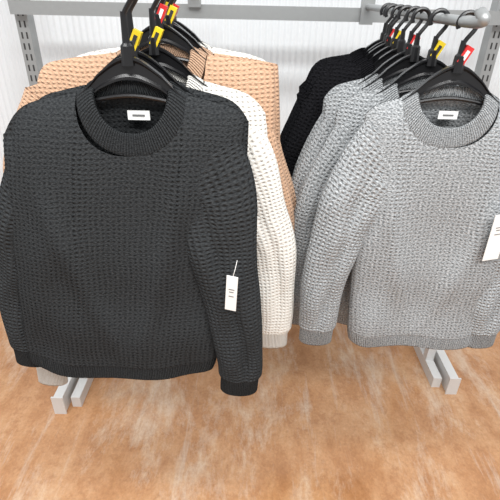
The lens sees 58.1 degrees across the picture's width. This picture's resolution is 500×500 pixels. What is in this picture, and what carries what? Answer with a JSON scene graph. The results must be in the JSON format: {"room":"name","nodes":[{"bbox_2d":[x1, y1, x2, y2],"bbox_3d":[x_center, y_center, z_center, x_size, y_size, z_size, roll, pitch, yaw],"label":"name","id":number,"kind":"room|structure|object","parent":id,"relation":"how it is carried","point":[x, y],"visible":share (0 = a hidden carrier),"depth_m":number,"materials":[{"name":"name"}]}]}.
{"room":"shop","nodes":[
{"label":"shop","id":0,"kind":"room"},
{"bbox_2d":[0,313,499,499],"bbox_3d":[-0.028,1.225,0.678,5.200,0.001,3.950,1,30,0],"label":"floor","id":1,"kind":"structure","parent":0,"point":[340,419],"depth_m":1.64,"materials":[{"name":"wood"}]},
{"bbox_2d":[7,0,499,413],"bbox_3d":[0.036,-0.330,1.158,1.637,2.218,1.074,1,30,0],"label":"display rack","id":2,"kind":"object","parent":1,"relation":"on","point":[438,369],"visible":0.33,"depth_m":1.44,"materials":[{"name":"grey metal"}]},
{"bbox_2d":[75,0,186,108],"bbox_3d":[-0.185,-0.291,0.683,0.330,0.221,0.021,1,30,0],"label":"clothes hanger","id":3,"kind":"object","parent":2,"relation":"hanging from","point":[127,66],"visible":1,"depth_m":0.69,"materials":[{"name":"black plastic"}]},
{"bbox_2d":[0,80,262,395],"bbox_3d":[-0.247,0.021,0.862,0.558,0.652,0.103,4,30,4],"label":"sweater","id":4,"kind":"object","parent":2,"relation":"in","point":[124,222],"visible":0.98,"depth_m":0.80,"materials":[{"name":"grey fabric"}]},
{"bbox_2d":[225,260,237,310],"bbox_3d":[-0.033,0.067,0.815,0.026,0.109,0.011,7,31,10],"label":"price tag","id":5,"kind":"object","parent":4,"relation":"attached to","point":[231,281],"visible":1,"depth_m":0.82,"materials":[{"name":"grey paper"}]},
{"bbox_2d":[39,80,248,152],"bbox_3d":[-0.277,-0.019,0.924,0.555,0.648,0.058,1,30,0],"label":"sweater","id":6,"kind":"object","parent":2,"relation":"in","point":[197,93],"visible":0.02,"depth_m":0.78,"materials":[{"name":"grey fabric"}]},
{"bbox_2d":[106,0,193,94],"bbox_3d":[-0.195,-0.329,0.748,0.330,0.221,0.021,1,30,0],"label":"clothes hanger","id":7,"kind":"object","parent":2,"relation":"hanging from","point":[135,35],"visible":0.19,"depth_m":0.74,"materials":[{"name":"black plastic"}]},
{"bbox_2d":[120,0,206,67],"bbox_3d":[-0.169,-0.416,0.836,0.202,0.155,0.021,1,30,0],"label":"clothes hanger","id":8,"kind":"object","parent":2,"relation":"hanging from","point":[170,36],"visible":0.6,"depth_m":0.84,"materials":[{"name":"black plastic"}]},
{"bbox_2d":[3,44,294,233],"bbox_3d":[-0.220,-0.109,1.015,0.663,0.650,0.059,1,30,0],"label":"sweater","id":9,"kind":"object","parent":8,"relation":"hanging from","point":[257,80],"visible":0.07,"depth_m":0.87,"materials":[{"name":"beige fabric"}]},
{"bbox_2d":[141,0,207,90],"bbox_3d":[-0.170,-0.372,0.792,0.202,0.189,0.021,1,30,0],"label":"clothes hanger","id":10,"kind":"object","parent":2,"relation":"hanging from","point":[170,62],"visible":0.55,"depth_m":0.80,"materials":[{"name":"black plastic"}]},
{"bbox_2d":[36,69,296,385],"bbox_3d":[-0.227,0.017,1.017,0.670,0.801,0.062,1,30,0],"label":"knit sweater","id":11,"kind":"object","parent":10,"relation":"hanging from","point":[276,243],"visible":0.18,"depth_m":0.96,"materials":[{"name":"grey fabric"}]},
{"bbox_2d":[164,0,186,31],"bbox_3d":[-0.177,-0.477,0.940,0.202,0.155,0.021,1,30,0],"label":"clothes hanger","id":12,"kind":"object","parent":2,"relation":"hanging from","point":[166,1],"visible":0.05,"depth_m":0.92,"materials":[{"name":"black plastic"}]},
{"bbox_2d":[77,42,257,59],"bbox_3d":[-0.209,-0.169,1.115,0.596,0.645,0.058,1,30,0],"label":"knit sweater","id":13,"kind":"object","parent":12,"relation":"hanging from","point":[111,50],"visible":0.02,"depth_m":0.97,"materials":[{"name":"grey fabric"}]},
{"bbox_2d":[164,0,208,54],"bbox_3d":[-0.160,-0.444,0.889,0.202,0.159,0.021,1,30,0],"label":"clothes hanger","id":14,"kind":"object","parent":2,"relation":"hanging from","point":[172,10],"visible":0.2,"depth_m":0.88,"materials":[{"name":"black plastic"}]},
{"bbox_2d":[160,43,295,209],"bbox_3d":[-0.207,-0.134,1.068,0.675,0.650,0.061,1,30,0],"label":"sweater","id":15,"kind":"object","parent":14,"relation":"hanging from","point":[277,99],"visible":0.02,"depth_m":0.97,"materials":[{"name":"beige fabric"}]},
{"bbox_2d":[173,0,204,45],"bbox_3d":[-0.173,-0.505,0.993,0.202,0.159,0.021,1,30,0],"label":"clothes hanger","id":16,"kind":"object","parent":2,"relation":"hanging from","point":[183,26],"visible":0.12,"depth_m":1.00,"materials":[{"name":"black plastic"}]},
{"bbox_2d":[199,41,265,61],"bbox_3d":[-0.202,-0.193,1.171,0.598,0.652,0.061,1,30,0],"label":"knit sweater","id":17,"kind":"object","parent":16,"relation":"hanging from","point":[204,43],"visible":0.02,"depth_m":1.02,"materials":[{"name":"grey fabric"}]},
{"bbox_2d":[364,3,390,49],"bbox_3d":[0.360,-0.560,1.219,0.310,0.193,0.021,1,30,0],"label":"clothes hanger","id":18,"kind":"object","parent":2,"relation":"hanging from","point":[383,32],"visible":0.27,"depth_m":1.20,"materials":[{"name":"black plastic"}]},
{"bbox_2d":[280,48,425,135],"bbox_3d":[0.342,-0.280,1.378,0.552,0.622,0.056,1,30,0],"label":"sweater","id":19,"kind":"object","parent":18,"relation":"hanging from","point":[359,49],"visible":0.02,"depth_m":1.24,"materials":[{"name":"grey fabric"}]},
{"bbox_2d":[366,3,396,51],"bbox_3d":[0.354,-0.533,1.171,0.310,0.193,0.021,1,30,0],"label":"clothes hanger","id":20,"kind":"object","parent":2,"relation":"hanging from","point":[395,17],"visible":0.2,"depth_m":1.15,"materials":[{"name":"black plastic"}]},
{"bbox_2d":[296,50,367,102],"bbox_3d":[0.342,-0.254,1.332,0.541,0.622,0.058,1,30,0],"label":"sweater","id":21,"kind":"object","parent":20,"relation":"hanging from","point":[362,51],"visible":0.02,"depth_m":1.19,"materials":[{"name":"grey fabric"}]},
{"bbox_2d":[364,4,400,56],"bbox_3d":[0.344,-0.506,1.124,0.310,0.193,0.021,1,30,0],"label":"clothes hanger","id":22,"kind":"object","parent":2,"relation":"hanging from","point":[390,33],"visible":0.26,"depth_m":1.10,"materials":[{"name":"black plastic"}]},
{"bbox_2d":[280,52,368,141],"bbox_3d":[0.332,-0.227,1.286,0.538,0.622,0.058,1,30,0],"label":"sweater","id":23,"kind":"object","parent":22,"relation":"hanging from","point":[301,92],"visible":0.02,"depth_m":1.16,"materials":[{"name":"grey fabric"}]},
{"bbox_2d":[369,4,406,59],"bbox_3d":[0.343,-0.478,1.076,0.310,0.193,0.021,1,30,0],"label":"clothes hanger","id":24,"kind":"object","parent":2,"relation":"hanging from","point":[397,32],"visible":0.34,"depth_m":1.06,"materials":[{"name":"black plastic"}]},
{"bbox_2d":[281,55,372,149],"bbox_3d":[0.325,-0.199,1.236,0.552,0.622,0.062,1,30,0],"label":"sweater","id":25,"kind":"object","parent":24,"relation":"hanging from","point":[366,58],"visible":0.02,"depth_m":1.11,"materials":[{"name":"grey fabric"}]},
{"bbox_2d":[358,6,422,83],"bbox_3d":[0.342,-0.421,0.977,0.310,0.193,0.021,1,30,0],"label":"clothes hanger","id":26,"kind":"object","parent":2,"relation":"hanging from","point":[411,37],"visible":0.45,"depth_m":0.96,"materials":[{"name":"black plastic"}]},
{"bbox_2d":[292,74,377,178],"bbox_3d":[0.343,-0.128,1.145,0.512,0.622,0.057,1,30,0],"label":"knit sweater","id":27,"kind":"object","parent":26,"relation":"hanging from","point":[336,88],"visible":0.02,"depth_m":1.02,"materials":[{"name":"fabric"}]},
{"bbox_2d":[373,5,413,69],"bbox_3d":[0.342,-0.451,1.029,0.310,0.193,0.021,1,30,0],"label":"clothes hanger","id":28,"kind":"object","parent":2,"relation":"hanging from","point":[401,42],"visible":0.38,"depth_m":1.01,"materials":[{"name":"black plastic"}]},
{"bbox_2d":[282,58,378,177],"bbox_3d":[0.330,-0.171,1.188,0.542,0.622,0.056,1,30,0],"label":"sweater","id":29,"kind":"object","parent":28,"relation":"hanging from","point":[311,107],"visible":0.08,"depth_m":1.08,"materials":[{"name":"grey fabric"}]},
{"bbox_2d":[361,7,430,88],"bbox_3d":[0.336,-0.391,0.925,0.310,0.193,0.021,1,30,0],"label":"clothes hanger","id":30,"kind":"object","parent":2,"relation":"hanging from","point":[407,61],"visible":0.53,"depth_m":0.92,"materials":[{"name":"black plastic"}]},
{"bbox_2d":[292,74,428,201],"bbox_3d":[0.327,-0.099,1.094,0.531,0.622,0.057,1,30,0],"label":"knit sweater","id":31,"kind":"object","parent":30,"relation":"hanging from","point":[314,147],"visible":0.02,"depth_m":0.98,"materials":[{"name":"fabric"}]},
{"bbox_2d":[375,8,461,94],"bbox_3d":[0.350,-0.360,0.873,0.310,0.193,0.021,1,30,0],"label":"clothes hanger","id":32,"kind":"object","parent":2,"relation":"hanging from","point":[429,66],"visible":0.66,"depth_m":0.87,"materials":[{"name":"black plastic"}]},
{"bbox_2d":[292,78,458,324],"bbox_3d":[0.348,-0.067,1.040,0.520,0.622,0.060,1,30,0],"label":"knit sweater","id":33,"kind":"object","parent":32,"relation":"hanging from","point":[350,115],"visible":0.09,"depth_m":0.97,"materials":[{"name":"fabric"}]},
{"bbox_2d":[401,10,499,111],"bbox_3d":[0.369,-0.322,0.802,0.290,0.187,0.021,1,30,0],"label":"clothes hanger","id":34,"kind":"object","parent":2,"relation":"hanging from","point":[456,73],"visible":0.86,"depth_m":0.81,"materials":[{"name":"black plastic"}]},
{"bbox_2d":[299,85,499,349],"bbox_3d":[0.364,-0.036,0.969,0.492,0.602,0.088,0,30,-2],"label":"knit sweater","id":35,"kind":"object","parent":34,"relation":"hanging from","point":[409,207],"visible":1,"depth_m":0.93,"materials":[{"name":"fabric"}]},
{"bbox_2d":[482,215,499,260],"bbox_3d":[0.500,-0.037,0.906,0.044,0.140,0.011,-4,30,-9],"label":"price tag","id":36,"kind":"object","parent":35,"relation":"attached to","point":[492,250],"visible":1,"depth_m":0.92,"materials":[{"name":"grey paper"}]},
{"bbox_2d":[0,0,499,183],"bbox_3d":[0.020,-0.950,1.645,5.198,2.800,0.005,1,30,0],"label":"wall","id":37,"kind":"structure","parent":0,"point":[295,46],"depth_m":1.73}
]}

